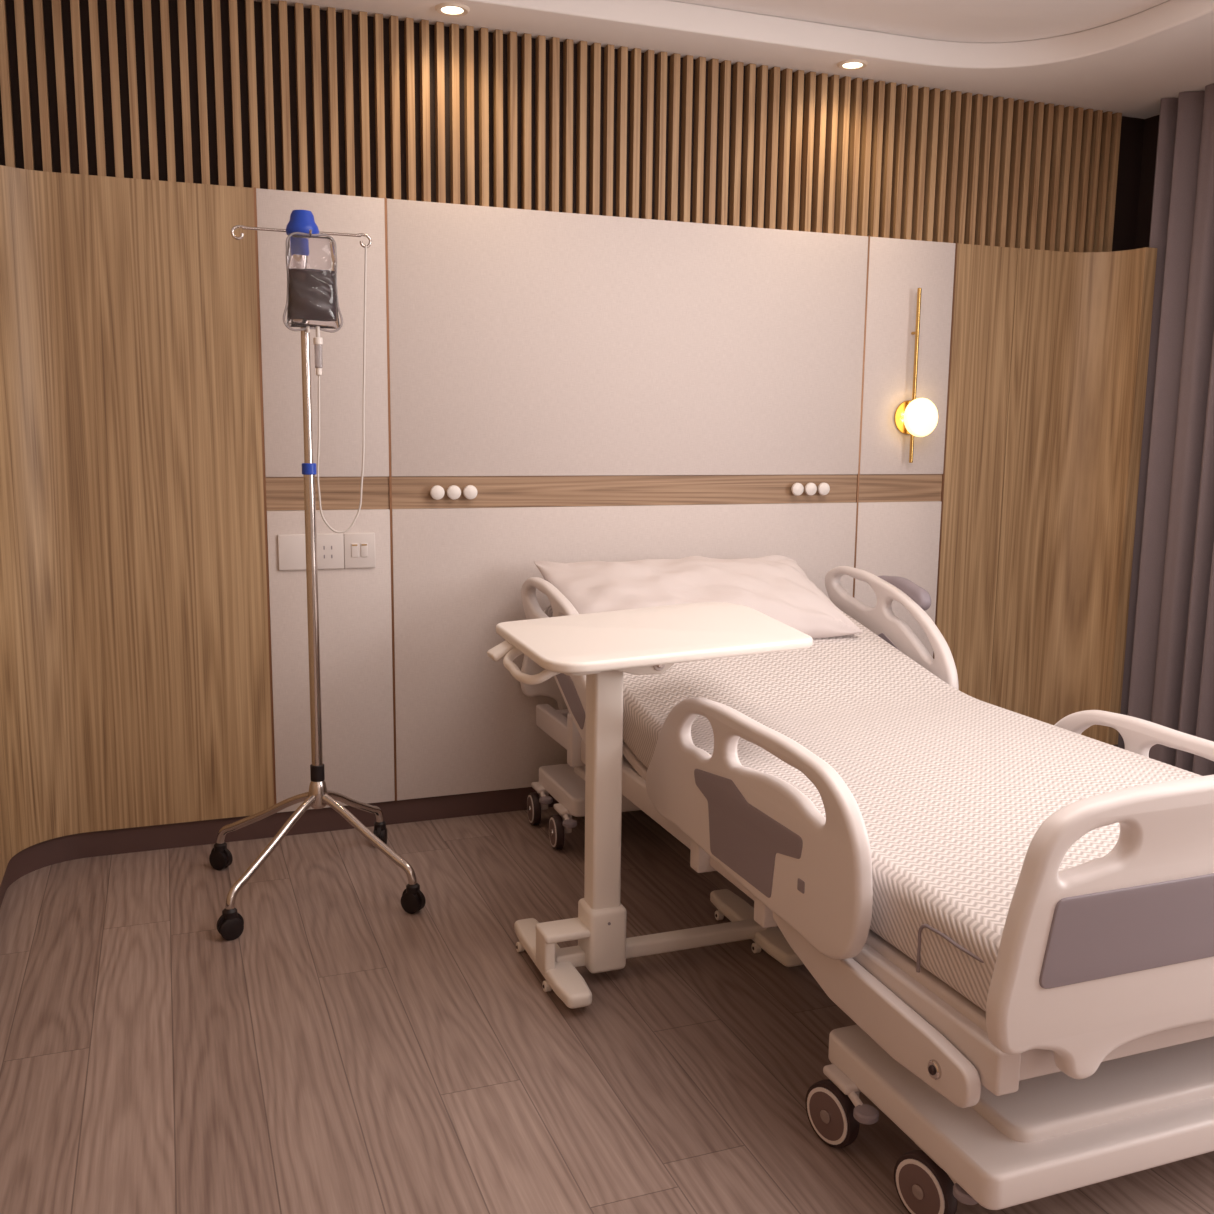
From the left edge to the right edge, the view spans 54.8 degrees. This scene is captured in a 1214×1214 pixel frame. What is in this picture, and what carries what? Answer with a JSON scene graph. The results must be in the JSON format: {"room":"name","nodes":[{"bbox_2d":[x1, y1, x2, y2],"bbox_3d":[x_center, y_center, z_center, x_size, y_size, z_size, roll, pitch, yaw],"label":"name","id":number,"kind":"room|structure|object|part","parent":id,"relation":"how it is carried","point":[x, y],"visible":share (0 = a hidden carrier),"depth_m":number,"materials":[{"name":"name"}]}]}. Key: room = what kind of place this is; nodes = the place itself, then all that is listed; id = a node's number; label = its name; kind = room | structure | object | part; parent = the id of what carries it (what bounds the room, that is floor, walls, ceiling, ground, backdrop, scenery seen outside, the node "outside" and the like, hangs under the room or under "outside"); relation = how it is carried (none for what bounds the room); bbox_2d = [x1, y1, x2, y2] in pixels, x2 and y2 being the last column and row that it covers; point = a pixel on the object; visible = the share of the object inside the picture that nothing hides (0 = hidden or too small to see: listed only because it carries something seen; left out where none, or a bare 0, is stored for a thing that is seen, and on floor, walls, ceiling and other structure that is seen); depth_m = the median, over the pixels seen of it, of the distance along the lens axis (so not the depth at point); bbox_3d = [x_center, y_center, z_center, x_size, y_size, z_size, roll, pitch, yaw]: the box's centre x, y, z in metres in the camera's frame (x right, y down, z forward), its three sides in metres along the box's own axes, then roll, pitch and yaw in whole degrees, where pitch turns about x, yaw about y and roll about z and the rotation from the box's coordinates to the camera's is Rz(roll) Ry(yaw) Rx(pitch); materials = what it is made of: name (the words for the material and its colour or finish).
{"room":"hospital room","nodes":[
{"label":"hospital room","id":0,"kind":"room"},
{"bbox_2d":[0,0,1144,250],"bbox_3d":[0.136,-0.761,4.422,4.740,3.000,0.100,-3,9,-21],"label":"wall","id":1,"kind":"structure","parent":0,"point":[1132,129],"depth_m":3.81,"materials":[{"name":"black"}]},
{"bbox_2d":[253,187,275,804],"bbox_3d":[-1.144,-0.317,3.911,0.008,2.070,0.067,-3,9,-21],"label":"seam","id":2,"kind":"object","parent":1,"relation":"attached to","point":[254,188],"visible":0.5,"depth_m":3.87,"materials":[{"name":"brown metal"}]},
{"bbox_2d":[278,534,305,570],"bbox_3d":[-1.049,-0.184,3.926,0.105,0.120,0.010,-3,9,-21],"label":"plate","id":3,"kind":"object","parent":1,"relation":"attached to","point":[291,547],"visible":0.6,"depth_m":3.92,"materials":[{"name":"white plastic"}]},
{"bbox_2d":[266,477,388,510],"bbox_3d":[-0.950,-0.388,3.977,0.408,0.110,0.062,-3,9,-21],"label":"strip","id":4,"kind":"object","parent":1,"relation":"attached to","point":[282,493],"visible":0.79,"depth_m":3.95,"materials":[{"name":"brown wood"}]},
{"bbox_2d":[317,533,343,568],"bbox_3d":[-0.948,-0.188,3.964,0.110,0.120,0.010,-3,9,-21],"label":"electrical outlet","id":5,"kind":"object","parent":1,"relation":"attached to","point":[336,541],"visible":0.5,"depth_m":3.96,"materials":[{"name":"white plastic"}]},
{"bbox_2d":[344,533,374,568],"bbox_3d":[-0.846,-0.193,4.002,0.105,0.120,0.010,-3,9,-21],"label":"plate","id":6,"kind":"object","parent":1,"relation":"attached to","point":[349,562],"visible":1,"depth_m":4.00,"materials":[{"name":"white plastic"}]},
{"bbox_2d":[351,543,357,556],"bbox_3d":[-0.861,-0.194,3.990,0.024,0.048,0.005,-3,9,-21],"label":"rocker","id":7,"kind":"object","parent":6,"relation":"attached to","point":[354,549],"visible":1,"depth_m":3.99,"materials":[{"name":"white plastic"}]},
{"bbox_2d":[360,543,367,556],"bbox_3d":[-0.831,-0.195,4.002,0.024,0.048,0.005,-3,9,-21],"label":"rocker","id":8,"kind":"object","parent":6,"relation":"attached to","point":[364,549],"visible":1,"depth_m":4.00,"materials":[{"name":"white plastic"}]},
{"bbox_2d":[384,198,396,800],"bbox_3d":[-0.755,-0.335,4.057,0.008,2.070,0.067,-3,9,-21],"label":"seam","id":9,"kind":"object","parent":1,"relation":"attached to","point":[385,199],"visible":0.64,"depth_m":4.02,"materials":[{"name":"brown metal"}]},
{"bbox_2d":[274,787,558,835],"bbox_3d":[0.099,0.691,4.552,2.696,0.090,0.057,-3,9,-21],"label":"baseboard","id":10,"kind":"structure","parent":1,"relation":"attached to","point":[507,800],"depth_m":4.23,"materials":[{"name":"brown wood"}]},
{"bbox_2d":[0,0,1121,251],"bbox_3d":[0.099,-1.666,4.189,4.367,0.619,0.039,-3,9,-21],"label":"vertical wood slats","id":11,"kind":"structure","parent":1,"relation":"attached to","point":[977,169],"depth_m":4.18,"materials":[{"name":"brown wood"}]},
{"bbox_2d":[256,188,955,812],"bbox_3d":[0.113,-0.374,4.382,2.680,2.068,0.068,-3,9,-21],"label":"wall panel","id":12,"kind":"object","parent":1,"relation":"attached to","point":[523,342],"depth_m":4.19,"materials":[{"name":"paint"}]},
{"bbox_3d":[-0.943,-0.895,3.896,0.408,0.915,0.068,-3,9,-21],"label":"panel","id":13,"kind":"part","parent":12,"relation":"part of","materials":[{"name":"fabric"}]},
{"bbox_3d":[-0.955,0.182,4.062,0.408,1.041,0.068,-3,9,-21],"label":"panel","id":14,"kind":"part","parent":12,"relation":"part of","materials":[{"name":"paint"}]},
{"bbox_3d":[0.112,0.133,4.462,1.858,1.041,0.068,-3,9,-21],"label":"panel","id":15,"kind":"part","parent":12,"relation":"part of","materials":[{"name":"paint"}]},
{"bbox_3d":[0.124,-0.944,4.296,1.858,0.915,0.068,-3,9,-21],"label":"panel","id":16,"kind":"part","parent":12,"relation":"part of","materials":[{"name":"fabric"}]},
{"bbox_3d":[1.175,0.083,4.860,0.398,1.041,0.068,-3,9,-21],"label":"panel","id":17,"kind":"part","parent":12,"relation":"part of","materials":[{"name":"paint"}]},
{"bbox_3d":[1.187,-0.994,4.694,0.398,0.915,0.068,-3,9,-21],"label":"panel","id":18,"kind":"part","parent":12,"relation":"part of","materials":[{"name":"fabric"}]},
{"bbox_2d":[392,474,856,508],"bbox_3d":[0.124,-0.435,4.359,1.858,0.110,0.100,-3,9,-21],"label":"strip","id":19,"kind":"object","parent":1,"relation":"attached to","point":[408,492],"depth_m":4.31,"materials":[{"name":"brown wood"}]},
{"bbox_3d":[-0.590,-0.397,4.059,0.050,0.050,0.038,-3,9,-21],"label":"knob","id":20,"kind":"part","parent":19,"relation":"part of","materials":[{"name":"white plastic"}]},
{"bbox_3d":[-0.535,-0.400,4.079,0.167,0.050,0.038,-3,9,-21],"label":"row of wall knobs","id":21,"kind":"part","parent":19,"relation":"part of","materials":[{"name":"white plastic"}]},
{"bbox_3d":[-0.535,-0.400,4.079,0.050,0.050,0.038,-3,9,-21],"label":"knob","id":22,"kind":"part","parent":19,"relation":"part of","materials":[{"name":"white plastic"}]},
{"bbox_3d":[-0.480,-0.402,4.100,0.050,0.050,0.038,-3,9,-21],"label":"knob","id":23,"kind":"part","parent":19,"relation":"part of","materials":[{"name":"white plastic"}]},
{"bbox_3d":[0.739,-0.459,4.556,0.050,0.050,0.038,-3,9,-21],"label":"knob","id":24,"kind":"part","parent":19,"relation":"part of","materials":[{"name":"white plastic"}]},
{"bbox_3d":[0.793,-0.462,4.577,0.167,0.050,0.038,-3,9,-21],"label":"row of wall knobs","id":25,"kind":"part","parent":19,"relation":"part of","materials":[{"name":"white plastic"}]},
{"bbox_3d":[0.793,-0.462,4.577,0.050,0.050,0.038,-3,9,-21],"label":"knob","id":26,"kind":"part","parent":19,"relation":"part of","materials":[{"name":"white plastic"}]},
{"bbox_3d":[0.848,-0.464,4.597,0.050,0.050,0.038,-3,9,-21],"label":"knob","id":27,"kind":"part","parent":19,"relation":"part of","materials":[{"name":"white plastic"}]},
{"bbox_2d":[853,236,869,596],"bbox_3d":[0.991,-0.416,4.711,0.008,2.070,0.067,-3,9,-21],"label":"seam","id":28,"kind":"object","parent":1,"relation":"attached to","point":[858,474],"visible":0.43,"depth_m":4.63,"materials":[{"name":"brown metal"}]},
{"bbox_2d":[859,474,941,501],"bbox_3d":[1.180,-0.487,4.775,0.398,0.110,0.062,-3,9,-21],"label":"strip","id":29,"kind":"object","parent":1,"relation":"attached to","point":[872,487],"visible":0.79,"depth_m":4.75,"materials":[{"name":"brown wood"}]},
{"bbox_2d":[894,288,937,462],"bbox_3d":[1.236,-0.914,4.634,0.152,0.682,0.101,-3,9,-21],"label":"wall sconce","id":30,"kind":"object","parent":1,"relation":"attached to","point":[918,417],"visible":1,"depth_m":4.62,"materials":[{"name":"gold metal"}]},
{"bbox_3d":[1.224,-0.916,4.646,0.016,0.682,0.016,-3,9,-21],"label":"rod","id":31,"kind":"part","parent":30,"relation":"part of","materials":[{"name":"gold metal"}]},
{"bbox_3d":[1.245,-0.750,4.628,0.152,0.152,0.036,-3,9,-21],"label":"lamp shade","id":32,"kind":"part","parent":30,"relation":"part of","materials":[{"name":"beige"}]},
{"bbox_2d":[933,243,956,658],"bbox_3d":[1.370,-0.434,4.853,0.008,2.070,0.067,-3,9,-21],"label":"seam","id":33,"kind":"object","parent":1,"relation":"attached to","point":[943,474],"visible":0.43,"depth_m":4.78,"materials":[{"name":"brown metal"}]},
{"bbox_2d":[936,243,1017,702],"bbox_3d":[1.514,-0.439,4.902,0.295,2.068,0.060,-3,9,-21],"label":"oak panel","id":34,"kind":"object","parent":1,"relation":"attached to","point":[985,279],"visible":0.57,"depth_m":4.85,"materials":[{"name":"brown wood"}]},
{"bbox_2d":[989,247,1156,744],"bbox_3d":[1.936,-0.448,4.992,0.578,2.068,0.194,2,9,7],"label":"wall panel","id":35,"kind":"object","parent":1,"relation":"attached to","point":[1081,332],"depth_m":4.96,"materials":[{"name":"brown wood"}]},
{"bbox_2d":[0,807,1213,1213],"bbox_3d":[1.319,1.268,1.516,4.740,0.100,6.900,-3,9,-21],"label":"floor","id":36,"kind":"structure","parent":0,"point":[350,1051],"depth_m":2.68,"materials":[{"name":"brown wood"}]},
{"bbox_2d":[209,210,425,939],"bbox_3d":[-0.905,-0.130,3.474,0.588,2.018,0.655,-3,9,-21],"label":"stand","id":37,"kind":"object","parent":36,"relation":"on","point":[312,302],"visible":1,"depth_m":3.39,"materials":[{"name":"silver metal"}]},
{"bbox_2d":[211,848,230,864],"bbox_3d":[-1.243,0.802,3.764,0.072,0.072,0.012,4,10,23],"label":"caster","id":38,"kind":"object","parent":37,"relation":"attached to","point":[219,856],"depth_m":3.75,"materials":[{"name":"black rubber"}]},
{"bbox_2d":[217,912,243,932],"bbox_3d":[-1.048,0.883,3.256,0.072,0.072,0.012,-5,10,-33],"label":"caster","id":39,"kind":"object","parent":37,"relation":"attached to","point":[228,922],"depth_m":3.24,"materials":[{"name":"black rubber"}]},
{"bbox_3d":[-1.071,0.668,3.670,0.394,0.245,0.025,4,10,23],"label":"leg","id":40,"kind":"part","parent":37,"relation":"part of","materials":[{"name":"silver metal"}]},
{"bbox_3d":[-0.969,0.710,3.403,0.025,0.245,0.401,5,10,24],"label":"leg","id":41,"kind":"part","parent":37,"relation":"part of","materials":[{"name":"silver metal"}]},
{"bbox_3d":[-0.824,0.653,3.785,0.025,0.245,0.396,3,9,17],"label":"leg","id":42,"kind":"part","parent":37,"relation":"part of","materials":[{"name":"silver metal"}]},
{"bbox_3d":[-0.718,0.698,3.502,0.364,0.245,0.025,5,10,28],"label":"leg","id":43,"kind":"part","parent":37,"relation":"part of","materials":[{"name":"silver metal"}]},
{"bbox_2d":[377,828,380,839],"bbox_3d":[-0.772,0.774,3.983,0.012,0.072,0.072,0,9,-3],"label":"caster","id":44,"kind":"object","parent":37,"relation":"attached to","point":[378,829],"depth_m":3.95,"materials":[{"name":"black rubber"}]},
{"bbox_2d":[402,889,423,908],"bbox_3d":[-0.571,0.859,3.446,0.072,0.072,0.012,5,10,28],"label":"caster","id":45,"kind":"object","parent":37,"relation":"attached to","point":[411,898],"depth_m":3.43,"materials":[{"name":"black rubber"}]},
{"bbox_2d":[487,602,812,1008],"bbox_3d":[0.120,0.500,3.115,0.899,0.905,0.633,-5,10,-30],"label":"table","id":46,"kind":"object","parent":36,"relation":"on","point":[600,646],"visible":0.98,"depth_m":2.98,"materials":[{"name":"white plastic"}]},
{"bbox_3d":[-0.164,0.135,2.826,0.144,0.066,0.245,-3,9,-21],"label":"release handle","id":47,"kind":"part","parent":46,"relation":"part of","materials":[{"name":"white plastic"}]},
{"bbox_2d":[520,566,1213,1213],"bbox_3d":[0.746,0.484,3.265,1.318,0.906,2.639,-3,9,-21],"label":"hospital bed","id":48,"kind":"object","parent":36,"relation":"on","point":[1011,913],"visible":0.89,"depth_m":2.24,"materials":[{"name":"plastic"}]},
{"bbox_3d":[0.268,0.158,4.440,1.240,0.427,0.035,-3,9,-21],"label":"headboard","id":49,"kind":"part","parent":48,"relation":"part of","materials":[{"name":"white plastic"}]},
{"bbox_3d":[-0.144,0.163,3.787,0.040,0.452,0.820,-3,9,-21],"label":"head rail","id":50,"kind":"part","parent":48,"relation":"part of","materials":[{"name":"white plastic"}]},
{"bbox_2d":[534,555,862,638],"bbox_3d":[0.313,-0.023,4.082,1.050,0.274,0.482,-3,9,-21],"label":"pillow","id":51,"kind":"object","parent":48,"relation":"on","point":[775,586],"visible":0.69,"depth_m":4.01,"materials":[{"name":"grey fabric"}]},
{"bbox_3d":[0.300,0.434,2.634,0.040,0.388,1.024,-3,9,-21],"label":"foot rail","id":52,"kind":"part","parent":48,"relation":"part of","materials":[{"name":"white plastic"}]},
{"bbox_3d":[0.483,0.960,2.300,0.016,0.029,0.092,-2,9,-16],"label":"caster pedal arm","id":53,"kind":"part","parent":48,"relation":"part of","materials":[{"name":"white"}]},
{"bbox_3d":[0.728,0.317,3.231,1.120,0.356,2.495,-3,9,-21],"label":"mattress","id":54,"kind":"part","parent":48,"relation":"part of","materials":[{"name":"fabric"}]},
{"bbox_3d":[0.488,0.743,2.236,0.030,0.121,0.670,-3,9,-21],"label":"link arm","id":55,"kind":"part","parent":48,"relation":"part of","materials":[{"name":"white plastic"}]},
{"bbox_3d":[1.027,0.205,4.119,0.006,0.193,0.337,-3,9,-21],"label":"head rail","id":56,"kind":"part","parent":48,"relation":"part of","materials":[{"name":"grey plastic"}]},
{"bbox_3d":[1.006,0.110,4.218,0.040,0.452,0.820,-3,9,-21],"label":"head rail","id":57,"kind":"part","parent":48,"relation":"part of","materials":[{"name":"white plastic"}]},
{"bbox_3d":[1.185,0.510,2.038,1.240,0.483,0.045,-3,9,-21],"label":"footboard","id":58,"kind":"part","parent":48,"relation":"part of","materials":[{"name":"white plastic"}]},
{"bbox_3d":[1.449,0.504,3.084,0.040,0.388,1.024,-3,9,-21],"label":"foot rail","id":59,"kind":"part","parent":48,"relation":"part of","materials":[{"name":"white plastic"}]},
{"bbox_2d":[254,0,1213,118],"bbox_3d":[1.350,-1.533,1.085,4.740,0.090,6.900,-3,9,-21],"label":"ceiling","id":60,"kind":"structure","parent":0,"point":[1126,66],"depth_m":4.13,"materials":[{"name":"white paint"}]},
{"bbox_2d":[435,2,469,16],"bbox_3d":[-0.496,-1.916,3.754,0.112,0.008,0.112,-3,9,-21],"label":"recessed light","id":61,"kind":"object","parent":60,"relation":"in","point":[451,9],"visible":1,"depth_m":3.75,"materials":[{"name":"beige"}]},
{"bbox_2d":[837,59,867,69],"bbox_3d":[0.897,-1.981,4.277,0.112,0.008,0.112,-3,9,-21],"label":"recessed light","id":62,"kind":"object","parent":60,"relation":"in","point":[852,64],"visible":1,"depth_m":4.27,"materials":[{"name":"beige"}]},
{"bbox_2d":[1118,84,1213,775],"bbox_3d":[2.610,-0.534,3.951,0.138,2.726,2.160,-3,9,-21],"label":"curtain","id":63,"kind":"object","parent":60,"relation":"hanging from","point":[1168,675],"visible":0.83,"depth_m":4.69,"materials":[{"name":"fabric"}]},
{"bbox_2d":[669,0,1168,42],"bbox_3d":[1.351,-1.632,1.069,4.740,0.110,6.900,-3,9,-21],"label":"ceiling","id":64,"kind":"structure","parent":0,"point":[968,21],"depth_m":4.01,"materials":[{"name":"white paint"}]},
{"bbox_2d":[1135,115,1158,248],"bbox_3d":[2.765,-0.672,4.034,0.100,3.000,2.500,-3,9,-21],"label":"wall","id":65,"kind":"structure","parent":0,"point":[1151,125],"depth_m":4.99,"materials":[{"name":"black paint"}]},
{"bbox_3d":[-0.835,-0.162,0.467,0.100,3.000,6.700,-3,9,-21],"label":"wall","id":66,"kind":"structure","parent":0,"visible":0},
{"bbox_2d":[0,165,273,884],"bbox_3d":[-0.379,0.189,0.692,0.860,2.068,6.690,-3,9,-21],"label":"wall panel","id":67,"kind":"object","parent":66,"relation":"attached to","point":[135,671],"depth_m":3.72,"materials":[{"name":"brown wood"}]},
{"bbox_2d":[0,814,274,907],"bbox_3d":[-0.392,1.255,0.856,0.862,0.090,6.692,-3,9,-21],"label":"baseboard","id":68,"kind":"structure","parent":66,"relation":"attached to","point":[32,858],"depth_m":3.89,"materials":[{"name":"brown wood"}]}
]}

